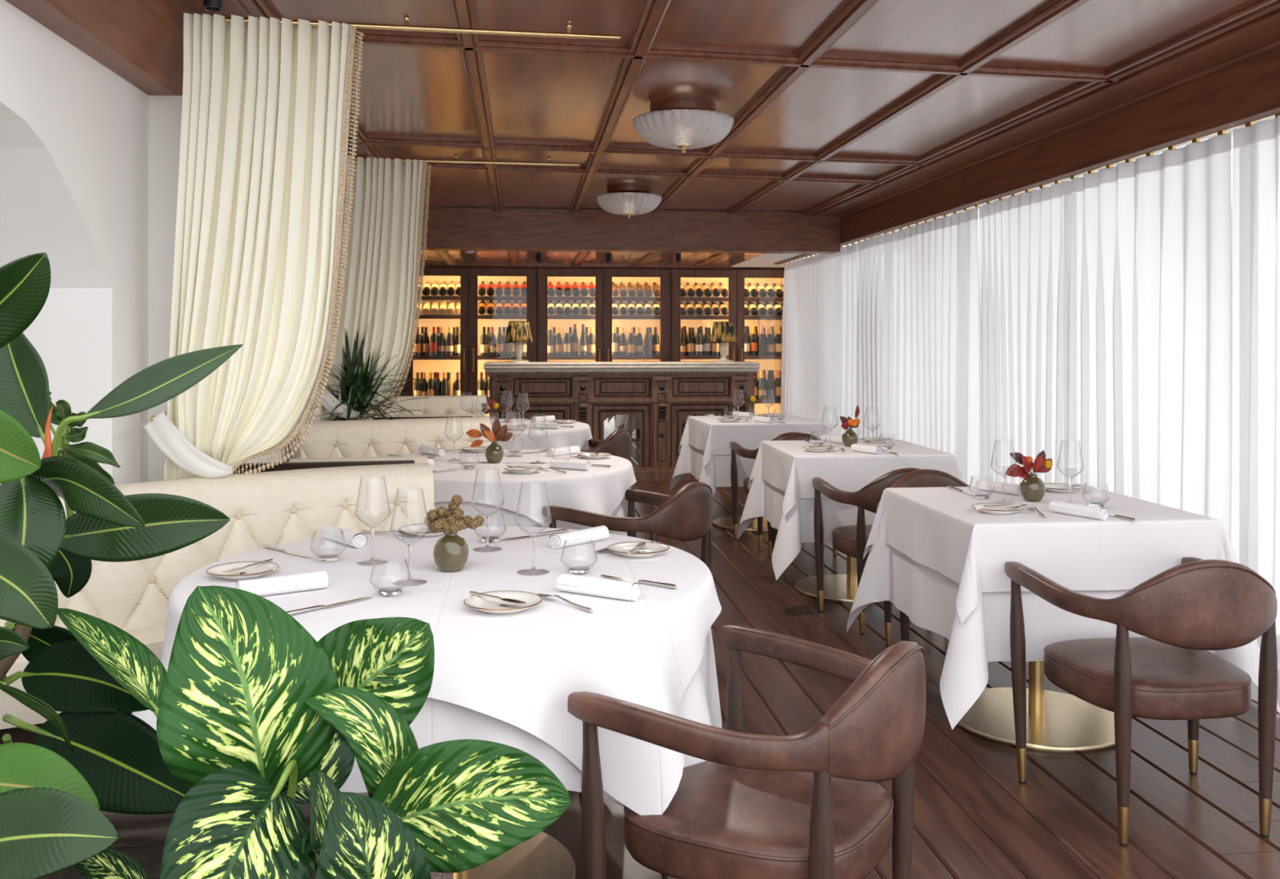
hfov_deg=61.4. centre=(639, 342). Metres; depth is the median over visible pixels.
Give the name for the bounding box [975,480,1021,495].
rolled napkin
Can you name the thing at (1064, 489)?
bread plate
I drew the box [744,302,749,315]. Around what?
wine bottle
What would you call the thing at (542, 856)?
round table
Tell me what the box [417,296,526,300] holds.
shelf
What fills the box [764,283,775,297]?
wine bottle
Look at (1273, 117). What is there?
window
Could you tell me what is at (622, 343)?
wine bottle
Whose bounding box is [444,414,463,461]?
wine glass
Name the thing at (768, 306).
wine bottle
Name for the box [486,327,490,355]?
wine bottle
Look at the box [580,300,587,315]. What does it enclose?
wine bottle
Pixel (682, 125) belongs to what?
ceiling lamp
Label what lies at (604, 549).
fork
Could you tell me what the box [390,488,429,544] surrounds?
bowl
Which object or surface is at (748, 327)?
wine bottle
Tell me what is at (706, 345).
wine bottle
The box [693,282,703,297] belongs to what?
wine bottle
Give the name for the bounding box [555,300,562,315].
wine bottle
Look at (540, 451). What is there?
table knife
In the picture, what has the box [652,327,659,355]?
wine bottle
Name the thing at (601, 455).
bread plate
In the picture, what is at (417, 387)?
wine bottle
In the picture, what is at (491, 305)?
wine bottle
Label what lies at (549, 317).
shelf
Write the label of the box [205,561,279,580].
bread plate
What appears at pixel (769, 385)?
wine bottle
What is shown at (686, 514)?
dining chair
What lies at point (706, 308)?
wine bottle
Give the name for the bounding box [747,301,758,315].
wine bottle
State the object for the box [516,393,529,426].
wine glass
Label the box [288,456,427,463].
banquette
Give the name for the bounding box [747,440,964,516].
cloth
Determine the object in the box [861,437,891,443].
bread plate
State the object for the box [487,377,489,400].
wine bottle
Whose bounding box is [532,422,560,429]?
rolled napkin
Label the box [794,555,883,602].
square table
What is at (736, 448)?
dining chair
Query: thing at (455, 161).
curtain rod
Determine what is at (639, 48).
ceiling beams
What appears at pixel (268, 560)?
spreader
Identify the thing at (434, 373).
wine bottle
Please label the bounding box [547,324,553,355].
wine bottle
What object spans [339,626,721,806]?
tablecloth
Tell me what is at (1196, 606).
dining chair
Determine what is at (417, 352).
wine bottle
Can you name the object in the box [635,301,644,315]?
wine bottle
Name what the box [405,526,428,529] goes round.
spreader
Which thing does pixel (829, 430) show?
wine glass
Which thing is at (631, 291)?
wine bottle
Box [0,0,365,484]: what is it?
wall
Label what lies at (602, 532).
rolled napkin
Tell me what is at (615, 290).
wine bottle
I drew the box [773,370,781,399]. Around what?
wine bottle
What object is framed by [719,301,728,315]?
wine bottle
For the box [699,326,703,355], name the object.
wine bottle
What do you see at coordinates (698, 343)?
wine bottle
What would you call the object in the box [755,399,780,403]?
shelf
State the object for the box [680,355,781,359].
shelf
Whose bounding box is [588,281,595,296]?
wine bottle
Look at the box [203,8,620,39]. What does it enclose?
curtain rod
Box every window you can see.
[884,213,953,235]
[957,180,1062,213]
[1062,126,1238,181]
[1238,115,1275,128]
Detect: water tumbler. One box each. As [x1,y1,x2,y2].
[310,530,346,561]
[368,559,411,596]
[458,452,479,469]
[474,513,506,542]
[506,439,524,453]
[560,539,597,574]
[810,433,826,445]
[878,434,893,448]
[968,476,995,498]
[1081,484,1110,506]
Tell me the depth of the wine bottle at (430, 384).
11.43 m
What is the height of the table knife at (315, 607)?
0.010 m
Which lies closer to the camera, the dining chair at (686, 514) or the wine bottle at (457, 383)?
the dining chair at (686, 514)
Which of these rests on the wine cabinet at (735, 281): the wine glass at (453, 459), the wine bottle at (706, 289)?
the wine bottle at (706, 289)
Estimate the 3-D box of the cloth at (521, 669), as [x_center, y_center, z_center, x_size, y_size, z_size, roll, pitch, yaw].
[-0.456,0.736,2.632,1.304,0.363,1.304,0,0,8]
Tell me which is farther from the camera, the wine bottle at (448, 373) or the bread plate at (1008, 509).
the wine bottle at (448, 373)
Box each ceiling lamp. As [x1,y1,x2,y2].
[595,185,662,218]
[632,99,733,154]
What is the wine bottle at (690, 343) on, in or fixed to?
on the wine cabinet at (735, 281)
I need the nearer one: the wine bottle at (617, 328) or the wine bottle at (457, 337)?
the wine bottle at (457, 337)
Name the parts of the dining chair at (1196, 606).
leg, armrest, leg, seat, leg, backrest, armrest, leg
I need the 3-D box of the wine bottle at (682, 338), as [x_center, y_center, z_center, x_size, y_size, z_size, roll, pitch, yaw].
[0.456,-0.014,11.749,0.083,0.305,0.081,0,0,7]
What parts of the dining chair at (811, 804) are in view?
leg, armrest, leg, seat, armrest, leg, backrest, leg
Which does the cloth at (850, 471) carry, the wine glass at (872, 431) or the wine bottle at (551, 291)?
the wine glass at (872, 431)
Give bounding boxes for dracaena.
[310,321,429,421]
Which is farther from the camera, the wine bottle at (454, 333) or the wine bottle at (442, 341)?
the wine bottle at (454, 333)
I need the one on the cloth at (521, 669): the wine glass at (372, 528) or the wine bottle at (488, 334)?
the wine glass at (372, 528)
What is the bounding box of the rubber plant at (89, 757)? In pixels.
[0,252,243,878]
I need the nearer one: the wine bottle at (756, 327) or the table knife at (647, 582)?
the table knife at (647, 582)
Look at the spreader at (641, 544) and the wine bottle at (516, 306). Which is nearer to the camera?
the spreader at (641, 544)
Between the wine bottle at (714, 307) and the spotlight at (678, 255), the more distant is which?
the wine bottle at (714, 307)
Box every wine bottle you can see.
[413,327,421,355]
[413,372,421,395]
[416,300,422,314]
[419,326,424,355]
[420,372,423,382]
[421,373,426,395]
[422,280,431,295]
[422,300,431,314]
[422,327,429,355]
[426,372,434,395]
[430,280,439,295]
[430,326,437,355]
[431,300,439,314]
[432,372,436,381]
[434,372,440,395]
[436,326,439,355]
[437,327,445,355]
[439,280,447,295]
[439,300,447,314]
[440,372,448,395]
[445,327,453,355]
[446,372,449,381]
[447,280,455,295]
[447,300,455,314]
[447,372,454,395]
[452,327,456,355]
[453,326,460,355]
[453,372,460,395]
[455,280,460,295]
[455,300,460,314]
[477,372,484,395]
[478,280,486,296]
[478,300,485,314]
[480,326,487,355]
[484,372,488,400]
[486,281,494,296]
[486,300,494,314]
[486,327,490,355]
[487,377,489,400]
[488,326,496,355]
[495,281,502,296]
[495,300,502,314]
[495,327,503,355]
[502,327,505,355]
[503,281,511,296]
[503,300,511,315]
[503,326,511,355]
[511,342,515,355]
[512,281,519,296]
[512,300,519,315]
[520,281,526,296]
[520,300,526,315]
[521,342,526,355]
[547,281,555,296]
[547,300,554,315]
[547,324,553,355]
[552,327,556,355]
[555,281,563,296]
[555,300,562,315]
[555,327,562,355]
[563,281,571,296]
[563,327,570,355]
[564,300,571,315]
[568,327,572,355]
[571,281,579,296]
[571,324,578,355]
[572,300,579,315]
[579,324,586,355]
[580,281,588,296]
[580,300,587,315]
[585,327,589,355]
[587,327,595,355]
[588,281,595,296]
[588,301,595,315]
[612,282,618,296]
[612,301,617,315]
[612,327,617,355]
[616,327,620,355]
[618,282,626,296]
[618,301,626,315]
[618,327,626,355]
[626,282,635,296]
[626,301,635,315]
[626,327,635,355]
[632,327,636,355]
[635,282,644,296]
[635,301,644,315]
[635,327,643,355]
[644,282,652,297]
[644,301,652,315]
[644,327,651,355]
[648,327,653,355]
[652,282,660,297]
[652,301,660,315]
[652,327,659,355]
[680,284,686,297]
[680,302,686,315]
[680,327,685,355]
[683,326,687,355]
[685,282,694,297]
[685,301,694,315]
[685,327,693,355]
[691,327,695,355]
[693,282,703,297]
[693,301,702,315]
[694,327,702,355]
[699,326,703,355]
[702,282,711,297]
[702,301,711,315]
[702,327,710,355]
[707,327,711,355]
[710,301,719,315]
[711,282,719,297]
[711,342,719,355]
[719,282,728,297]
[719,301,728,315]
[744,285,749,297]
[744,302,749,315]
[744,325,749,355]
[746,326,750,338]
[747,282,758,297]
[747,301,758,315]
[749,326,757,355]
[754,376,757,399]
[755,326,758,355]
[756,282,766,297]
[756,301,766,315]
[757,325,765,355]
[757,370,765,399]
[762,369,766,383]
[763,327,766,355]
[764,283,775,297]
[764,301,774,315]
[765,326,773,355]
[765,370,773,399]
[770,369,775,399]
[771,326,775,355]
[773,283,783,297]
[773,301,782,315]
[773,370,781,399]
[774,326,782,355]
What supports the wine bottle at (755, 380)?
on the wine cabinet at (735, 281)
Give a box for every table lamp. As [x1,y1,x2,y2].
[504,321,533,362]
[709,321,737,362]
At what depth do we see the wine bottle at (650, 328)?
11.80 m
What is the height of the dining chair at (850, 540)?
0.753 m
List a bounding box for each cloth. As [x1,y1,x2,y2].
[131,526,721,815]
[386,448,636,529]
[489,418,592,449]
[678,415,829,467]
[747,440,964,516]
[862,484,1237,624]
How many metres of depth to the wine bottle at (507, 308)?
11.54 m
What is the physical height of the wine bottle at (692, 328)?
0.305 m
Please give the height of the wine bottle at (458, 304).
0.170 m
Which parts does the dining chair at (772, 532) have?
leg, leg, backrest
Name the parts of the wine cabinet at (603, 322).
door, handle, handle, door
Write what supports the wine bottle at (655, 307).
on the wine cabinet at (603, 322)
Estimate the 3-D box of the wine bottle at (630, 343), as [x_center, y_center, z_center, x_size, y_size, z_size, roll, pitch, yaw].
[-0.099,-0.014,11.689,0.083,0.305,0.081,0,0,-19]
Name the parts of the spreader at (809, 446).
handle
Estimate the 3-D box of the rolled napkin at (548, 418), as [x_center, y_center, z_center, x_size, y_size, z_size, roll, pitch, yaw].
[-0.678,0.534,7.550,0.049,0.039,0.192,0,0,42]
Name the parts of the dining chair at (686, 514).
leg, armrest, leg, armrest, leg, backrest, leg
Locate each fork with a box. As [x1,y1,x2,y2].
[361,529,421,537]
[444,448,471,452]
[535,593,592,612]
[542,466,567,473]
[594,541,653,553]
[1026,506,1046,517]
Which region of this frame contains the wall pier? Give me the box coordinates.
[148,95,182,481]
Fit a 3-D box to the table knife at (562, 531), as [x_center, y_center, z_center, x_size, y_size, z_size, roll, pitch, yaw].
[-0.298,0.548,3.079,0.224,0.010,0.017,0,0,-38]
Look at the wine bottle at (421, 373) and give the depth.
11.54 m
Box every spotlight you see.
[203,0,222,11]
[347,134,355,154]
[537,253,541,262]
[606,253,611,262]
[676,253,680,262]
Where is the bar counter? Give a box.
[483,361,760,482]
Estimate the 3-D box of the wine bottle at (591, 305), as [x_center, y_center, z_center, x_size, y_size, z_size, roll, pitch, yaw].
[-0.521,-0.385,11.745,0.077,0.171,0.298,0,0,-6]
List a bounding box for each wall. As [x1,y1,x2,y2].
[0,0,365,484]
[781,278,783,326]
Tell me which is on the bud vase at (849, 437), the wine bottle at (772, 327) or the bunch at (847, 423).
the bunch at (847, 423)
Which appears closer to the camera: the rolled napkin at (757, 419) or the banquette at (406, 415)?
the banquette at (406, 415)
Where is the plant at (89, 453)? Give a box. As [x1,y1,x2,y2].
[4,391,119,627]
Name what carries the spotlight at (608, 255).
attached to the ceiling at (481, 257)
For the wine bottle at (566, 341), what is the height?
0.305 m
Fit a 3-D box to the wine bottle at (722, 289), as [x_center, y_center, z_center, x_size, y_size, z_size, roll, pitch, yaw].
[0.916,-0.585,11.899,0.083,0.173,0.296,0,0,-6]
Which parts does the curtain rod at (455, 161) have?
rod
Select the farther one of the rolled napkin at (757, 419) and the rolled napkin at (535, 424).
the rolled napkin at (757, 419)
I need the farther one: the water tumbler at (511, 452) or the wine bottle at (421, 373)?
the wine bottle at (421, 373)
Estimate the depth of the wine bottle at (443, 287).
11.45 m
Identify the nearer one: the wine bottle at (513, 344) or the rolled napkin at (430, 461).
the rolled napkin at (430, 461)
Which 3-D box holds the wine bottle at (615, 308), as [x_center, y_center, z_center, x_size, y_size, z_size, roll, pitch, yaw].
[-0.284,-0.385,11.769,0.077,0.171,0.298,0,0,-6]
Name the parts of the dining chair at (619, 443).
armrest, armrest, backrest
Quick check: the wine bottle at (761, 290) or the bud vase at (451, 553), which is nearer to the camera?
the bud vase at (451, 553)
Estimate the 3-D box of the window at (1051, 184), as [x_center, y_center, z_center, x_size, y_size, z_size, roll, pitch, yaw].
[2.207,0.188,6.448,0.070,2.250,1.420,0,0,-6]
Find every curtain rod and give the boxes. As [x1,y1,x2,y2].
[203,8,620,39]
[352,153,579,166]
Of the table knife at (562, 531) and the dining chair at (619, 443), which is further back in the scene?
the dining chair at (619, 443)
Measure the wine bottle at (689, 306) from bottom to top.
0.171 m
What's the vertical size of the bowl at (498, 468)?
0.131 m
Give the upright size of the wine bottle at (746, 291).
0.173 m
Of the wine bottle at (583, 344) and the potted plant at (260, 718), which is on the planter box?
the potted plant at (260, 718)
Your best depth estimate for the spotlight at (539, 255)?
9.88 m
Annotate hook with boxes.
[150,410,167,421]
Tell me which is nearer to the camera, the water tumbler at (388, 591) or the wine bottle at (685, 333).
the water tumbler at (388, 591)
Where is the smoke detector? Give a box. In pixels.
[464,250,474,253]
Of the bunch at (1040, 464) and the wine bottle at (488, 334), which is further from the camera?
the wine bottle at (488, 334)
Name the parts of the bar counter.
carved frame, door moulding, frieze moulding, mirror panel, frieze panel, carved frame, door moulding, mirror panel, frieze moulding, frieze panel, carved frame, mirror panel, door moulding, frieze moulding, frieze panel, carved frame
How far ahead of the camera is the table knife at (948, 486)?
4.01 m
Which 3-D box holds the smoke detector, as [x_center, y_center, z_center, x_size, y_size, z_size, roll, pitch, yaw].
[-1.522,-0.807,9.600,0.090,0.020,0.089,0,0,-6]
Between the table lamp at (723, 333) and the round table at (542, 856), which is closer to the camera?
the round table at (542, 856)
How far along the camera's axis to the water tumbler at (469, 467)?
4.72 m
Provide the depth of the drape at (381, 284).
5.78 m
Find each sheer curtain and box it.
[780,243,857,436]
[854,208,979,486]
[978,131,1231,540]
[1229,115,1279,711]
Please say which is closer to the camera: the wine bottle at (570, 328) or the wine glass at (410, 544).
the wine glass at (410, 544)
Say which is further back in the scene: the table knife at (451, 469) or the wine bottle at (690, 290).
the wine bottle at (690, 290)
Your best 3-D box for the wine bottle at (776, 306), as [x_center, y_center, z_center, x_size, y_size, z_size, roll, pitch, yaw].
[1.526,-0.385,11.971,0.077,0.171,0.298,0,0,-6]
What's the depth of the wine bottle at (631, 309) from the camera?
11.68 m
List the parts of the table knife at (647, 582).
blade, handle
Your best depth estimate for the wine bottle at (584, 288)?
11.62 m
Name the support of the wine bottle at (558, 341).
on the wine cabinet at (603, 322)
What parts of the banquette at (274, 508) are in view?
seat, backrest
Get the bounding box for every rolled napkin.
[235,570,328,595]
[320,524,367,547]
[417,445,445,456]
[427,458,434,467]
[531,415,555,422]
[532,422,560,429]
[546,445,580,456]
[548,525,609,549]
[549,459,591,471]
[555,573,640,600]
[732,411,753,417]
[752,416,774,423]
[821,435,843,444]
[850,444,883,454]
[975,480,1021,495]
[1048,500,1109,519]
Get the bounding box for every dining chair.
[542,481,713,572]
[567,624,925,878]
[580,428,631,461]
[720,412,733,415]
[729,431,824,551]
[767,432,866,573]
[812,467,920,634]
[875,469,969,646]
[1004,556,1277,846]
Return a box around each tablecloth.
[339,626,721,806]
[434,487,630,536]
[581,440,589,449]
[670,426,825,495]
[737,453,955,580]
[846,506,1279,729]
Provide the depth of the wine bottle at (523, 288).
11.54 m
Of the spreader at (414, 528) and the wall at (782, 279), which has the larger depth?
the wall at (782, 279)
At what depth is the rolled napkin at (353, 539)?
2.94 m
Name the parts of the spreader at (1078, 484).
handle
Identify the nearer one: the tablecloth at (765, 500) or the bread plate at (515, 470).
the bread plate at (515, 470)
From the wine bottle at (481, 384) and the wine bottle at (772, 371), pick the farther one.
the wine bottle at (772, 371)
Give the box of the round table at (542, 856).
[453,831,575,878]
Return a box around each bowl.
[354,475,391,528]
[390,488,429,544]
[471,468,504,515]
[515,484,551,535]
[990,440,1017,476]
[1056,440,1084,477]
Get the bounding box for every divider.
[234,460,414,474]
[373,416,472,419]
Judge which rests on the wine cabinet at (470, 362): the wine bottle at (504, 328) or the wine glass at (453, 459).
the wine bottle at (504, 328)
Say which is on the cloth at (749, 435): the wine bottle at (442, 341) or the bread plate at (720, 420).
the bread plate at (720, 420)
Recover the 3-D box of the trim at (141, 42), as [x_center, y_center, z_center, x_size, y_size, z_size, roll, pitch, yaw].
[-1.693,-0.935,5.222,0.190,0.285,6.350,0,0,-6]
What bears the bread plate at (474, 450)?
on the cloth at (598, 490)
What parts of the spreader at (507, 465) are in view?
handle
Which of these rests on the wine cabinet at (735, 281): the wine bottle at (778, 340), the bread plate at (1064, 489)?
the wine bottle at (778, 340)
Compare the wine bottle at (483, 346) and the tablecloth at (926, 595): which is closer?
the tablecloth at (926, 595)
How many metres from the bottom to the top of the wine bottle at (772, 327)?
0.321 m
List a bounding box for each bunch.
[423,494,484,534]
[466,417,512,447]
[480,400,506,413]
[741,394,768,408]
[840,404,860,430]
[1004,450,1052,478]
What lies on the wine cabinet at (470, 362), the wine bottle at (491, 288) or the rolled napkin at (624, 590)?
the wine bottle at (491, 288)
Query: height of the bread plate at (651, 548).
0.018 m
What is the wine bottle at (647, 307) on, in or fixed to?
on the wine cabinet at (603, 322)
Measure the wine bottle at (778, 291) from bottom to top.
0.173 m
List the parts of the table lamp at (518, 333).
lamp shade, shade trim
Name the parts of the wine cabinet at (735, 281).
door, handle, handle, door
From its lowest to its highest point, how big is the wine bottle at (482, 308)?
0.171 m
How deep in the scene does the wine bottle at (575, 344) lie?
11.61 m
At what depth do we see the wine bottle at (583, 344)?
11.61 m
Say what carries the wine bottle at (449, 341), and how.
on the wine cabinet at (470, 362)
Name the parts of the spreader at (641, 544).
handle, blade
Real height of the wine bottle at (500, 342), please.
0.305 m
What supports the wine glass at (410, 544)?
on the cloth at (521, 669)
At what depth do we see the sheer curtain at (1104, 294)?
4.82 m
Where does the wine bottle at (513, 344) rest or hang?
on the wine cabinet at (470, 362)
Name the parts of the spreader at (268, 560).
blade, handle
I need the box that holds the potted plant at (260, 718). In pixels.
[57,586,572,878]
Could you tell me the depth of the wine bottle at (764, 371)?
11.94 m
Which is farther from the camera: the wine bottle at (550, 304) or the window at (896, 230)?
the wine bottle at (550, 304)
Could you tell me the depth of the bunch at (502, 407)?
7.20 m
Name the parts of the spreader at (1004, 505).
handle, blade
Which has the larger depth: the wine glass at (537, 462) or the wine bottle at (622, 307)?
the wine bottle at (622, 307)
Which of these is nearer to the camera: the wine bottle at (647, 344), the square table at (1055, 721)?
the square table at (1055, 721)
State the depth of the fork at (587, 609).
2.26 m
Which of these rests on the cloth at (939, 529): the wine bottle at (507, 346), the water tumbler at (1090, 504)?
the water tumbler at (1090, 504)
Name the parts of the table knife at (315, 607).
handle, blade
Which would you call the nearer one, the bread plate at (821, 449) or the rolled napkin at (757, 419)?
the bread plate at (821, 449)
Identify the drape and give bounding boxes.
[143,13,364,480]
[315,156,431,421]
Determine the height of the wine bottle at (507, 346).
0.308 m
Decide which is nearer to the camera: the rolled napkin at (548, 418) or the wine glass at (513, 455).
the wine glass at (513, 455)
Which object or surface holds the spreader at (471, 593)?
on the bread plate at (487, 605)
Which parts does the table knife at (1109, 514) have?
handle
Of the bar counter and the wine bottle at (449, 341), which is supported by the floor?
the bar counter
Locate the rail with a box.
[783,112,1279,264]
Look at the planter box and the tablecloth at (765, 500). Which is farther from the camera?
the tablecloth at (765, 500)
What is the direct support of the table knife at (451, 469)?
on the cloth at (598, 490)
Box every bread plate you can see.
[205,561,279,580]
[398,523,444,537]
[460,446,486,452]
[463,591,542,613]
[504,466,542,473]
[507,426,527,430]
[552,419,576,423]
[577,452,612,458]
[607,541,669,557]
[717,417,740,422]
[762,413,784,417]
[801,445,834,452]
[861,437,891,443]
[971,502,1024,514]
[1044,483,1083,493]
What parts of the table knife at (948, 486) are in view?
handle, blade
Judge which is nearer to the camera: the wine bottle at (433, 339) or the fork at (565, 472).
the fork at (565, 472)
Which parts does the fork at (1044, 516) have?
handle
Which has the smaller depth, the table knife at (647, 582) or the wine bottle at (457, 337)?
the table knife at (647, 582)
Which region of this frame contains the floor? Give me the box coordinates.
[542,481,1279,878]
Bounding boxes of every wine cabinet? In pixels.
[398,266,536,416]
[536,267,671,361]
[671,268,784,415]
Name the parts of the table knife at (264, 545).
handle, blade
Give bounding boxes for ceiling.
[191,0,1253,212]
[419,239,864,269]
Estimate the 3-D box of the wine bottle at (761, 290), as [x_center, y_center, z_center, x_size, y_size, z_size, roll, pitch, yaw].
[1.338,-0.585,11.950,0.083,0.173,0.296,0,0,-6]
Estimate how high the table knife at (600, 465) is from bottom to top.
0.010 m
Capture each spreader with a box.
[222,559,272,573]
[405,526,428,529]
[469,591,525,604]
[506,465,534,469]
[627,542,646,555]
[808,446,838,448]
[869,437,893,439]
[982,504,1027,507]
[1048,483,1082,487]
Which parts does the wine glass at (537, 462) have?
stem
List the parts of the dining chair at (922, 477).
leg, leg, backrest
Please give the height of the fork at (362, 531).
0.015 m
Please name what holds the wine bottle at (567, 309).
on the wine cabinet at (603, 322)
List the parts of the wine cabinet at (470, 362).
door, handle, handle, door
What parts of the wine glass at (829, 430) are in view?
stem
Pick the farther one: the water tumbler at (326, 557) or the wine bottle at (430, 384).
the wine bottle at (430, 384)
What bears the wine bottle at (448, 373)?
on the wine cabinet at (470, 362)
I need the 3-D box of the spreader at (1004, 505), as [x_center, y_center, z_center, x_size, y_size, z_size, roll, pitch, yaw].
[1.196,0.534,3.524,0.158,0.008,0.021,0,0,-12]
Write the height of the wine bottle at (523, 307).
0.171 m
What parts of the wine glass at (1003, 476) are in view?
stem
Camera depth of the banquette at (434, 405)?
7.99 m
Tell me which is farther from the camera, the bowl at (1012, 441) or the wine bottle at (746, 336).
the wine bottle at (746, 336)
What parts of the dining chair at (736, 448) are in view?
leg, armrest, seat, leg, backrest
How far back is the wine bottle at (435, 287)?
11.44 m
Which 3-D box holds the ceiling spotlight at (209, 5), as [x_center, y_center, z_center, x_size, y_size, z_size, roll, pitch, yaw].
[-1.238,-1.012,3.120,0.052,0.091,0.052,0,0,-6]
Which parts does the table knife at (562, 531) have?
blade, handle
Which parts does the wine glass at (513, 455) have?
stem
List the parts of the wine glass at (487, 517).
stem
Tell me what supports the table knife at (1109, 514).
on the cloth at (939, 529)
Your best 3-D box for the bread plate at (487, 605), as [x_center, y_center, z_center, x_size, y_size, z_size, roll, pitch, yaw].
[-0.285,0.544,2.242,0.163,0.018,0.163,0,0,-12]
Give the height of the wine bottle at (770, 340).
0.321 m
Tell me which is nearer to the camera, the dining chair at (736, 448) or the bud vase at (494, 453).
the bud vase at (494, 453)
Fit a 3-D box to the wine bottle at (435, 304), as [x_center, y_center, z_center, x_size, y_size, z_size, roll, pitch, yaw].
[-2.198,-0.384,11.563,0.075,0.170,0.298,0,0,-6]
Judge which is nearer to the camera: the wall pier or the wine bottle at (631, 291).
the wall pier
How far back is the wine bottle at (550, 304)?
11.59 m
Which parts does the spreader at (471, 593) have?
handle, blade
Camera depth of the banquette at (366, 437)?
5.50 m
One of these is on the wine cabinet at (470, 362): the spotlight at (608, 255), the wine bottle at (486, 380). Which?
the wine bottle at (486, 380)
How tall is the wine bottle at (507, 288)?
0.173 m
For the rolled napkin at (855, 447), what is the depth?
5.38 m
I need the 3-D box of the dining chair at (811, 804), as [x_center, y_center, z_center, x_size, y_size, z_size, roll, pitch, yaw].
[0.266,0.936,2.131,0.566,0.753,0.622,0,0,33]
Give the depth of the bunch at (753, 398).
7.80 m
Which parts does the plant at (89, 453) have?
stem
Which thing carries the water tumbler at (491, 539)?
on the cloth at (521, 669)
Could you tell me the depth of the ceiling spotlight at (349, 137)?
5.48 m
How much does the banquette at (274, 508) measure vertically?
0.915 m
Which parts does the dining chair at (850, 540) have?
leg, armrest, seat, leg, backrest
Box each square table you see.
[712,515,777,531]
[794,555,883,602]
[957,661,1115,751]
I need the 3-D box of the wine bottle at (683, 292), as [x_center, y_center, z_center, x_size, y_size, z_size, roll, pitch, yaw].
[0.453,-0.585,11.851,0.083,0.173,0.296,0,0,-6]
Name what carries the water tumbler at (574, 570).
on the cloth at (521, 669)
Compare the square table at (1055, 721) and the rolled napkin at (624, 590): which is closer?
the rolled napkin at (624, 590)
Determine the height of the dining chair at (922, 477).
0.753 m
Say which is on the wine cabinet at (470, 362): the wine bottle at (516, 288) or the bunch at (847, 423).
the wine bottle at (516, 288)
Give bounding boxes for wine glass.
[354,475,391,561]
[390,488,429,584]
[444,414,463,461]
[471,468,504,548]
[501,393,513,422]
[506,412,523,457]
[515,484,551,573]
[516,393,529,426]
[528,416,547,464]
[821,406,838,446]
[863,406,880,445]
[990,440,1017,502]
[1056,440,1084,504]
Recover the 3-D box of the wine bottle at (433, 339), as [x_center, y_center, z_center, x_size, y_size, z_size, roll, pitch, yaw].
[-2.192,-0.015,11.460,0.077,0.308,0.076,0,0,-20]
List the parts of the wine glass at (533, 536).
stem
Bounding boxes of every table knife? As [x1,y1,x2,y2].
[262,543,311,558]
[286,596,372,615]
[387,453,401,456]
[432,469,457,472]
[501,528,568,540]
[520,450,546,453]
[591,464,610,467]
[600,574,676,589]
[883,450,898,454]
[947,485,974,495]
[1108,513,1137,521]
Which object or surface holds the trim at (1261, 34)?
attached to the ceiling at (414, 92)
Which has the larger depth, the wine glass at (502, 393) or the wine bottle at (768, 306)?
the wine bottle at (768, 306)
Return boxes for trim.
[4,0,203,95]
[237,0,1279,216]
[420,250,733,268]
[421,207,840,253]
[813,8,1279,218]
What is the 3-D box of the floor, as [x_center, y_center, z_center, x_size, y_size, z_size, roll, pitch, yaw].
[-0.054,1.327,4.176,6.000,0.030,16.485,0,0,-6]
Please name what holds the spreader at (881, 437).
on the bread plate at (867, 439)
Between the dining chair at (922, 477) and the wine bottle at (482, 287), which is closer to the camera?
the dining chair at (922, 477)
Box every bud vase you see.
[432,532,469,572]
[484,442,503,462]
[841,429,857,446]
[1019,474,1045,502]
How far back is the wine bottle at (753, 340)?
11.82 m
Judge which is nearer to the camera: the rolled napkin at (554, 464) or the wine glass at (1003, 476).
the wine glass at (1003, 476)
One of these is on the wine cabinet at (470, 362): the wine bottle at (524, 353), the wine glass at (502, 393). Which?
the wine bottle at (524, 353)
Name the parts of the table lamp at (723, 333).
lamp shade, shade trim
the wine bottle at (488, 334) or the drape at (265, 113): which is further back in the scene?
the wine bottle at (488, 334)
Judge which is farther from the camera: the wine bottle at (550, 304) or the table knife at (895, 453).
the wine bottle at (550, 304)
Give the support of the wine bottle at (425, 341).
on the wine cabinet at (470, 362)
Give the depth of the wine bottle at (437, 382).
11.44 m
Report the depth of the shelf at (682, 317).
11.77 m
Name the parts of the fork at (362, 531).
handle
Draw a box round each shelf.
[413,355,526,359]
[415,315,526,319]
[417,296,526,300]
[547,296,660,301]
[547,315,660,319]
[547,355,660,359]
[680,297,782,302]
[680,315,782,319]
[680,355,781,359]
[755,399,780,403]
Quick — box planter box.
[35,792,453,878]
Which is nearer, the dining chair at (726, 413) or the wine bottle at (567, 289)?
the dining chair at (726, 413)
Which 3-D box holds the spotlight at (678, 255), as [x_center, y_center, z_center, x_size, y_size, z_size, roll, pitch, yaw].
[0.357,-0.779,9.900,0.044,0.076,0.044,0,0,-6]
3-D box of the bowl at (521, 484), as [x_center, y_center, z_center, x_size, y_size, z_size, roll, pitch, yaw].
[-0.257,0.402,2.592,0.089,0.131,0.089,0,0,32]
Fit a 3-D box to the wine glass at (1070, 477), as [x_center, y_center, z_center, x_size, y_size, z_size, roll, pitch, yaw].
[1.476,0.445,3.693,0.089,0.217,0.089,0,0,-29]
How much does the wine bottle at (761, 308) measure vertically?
0.171 m
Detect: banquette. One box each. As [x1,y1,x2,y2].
[0,462,434,745]
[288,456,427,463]
[297,417,491,458]
[365,395,486,419]
[380,414,476,417]
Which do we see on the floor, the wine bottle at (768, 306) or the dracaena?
the dracaena
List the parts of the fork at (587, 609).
handle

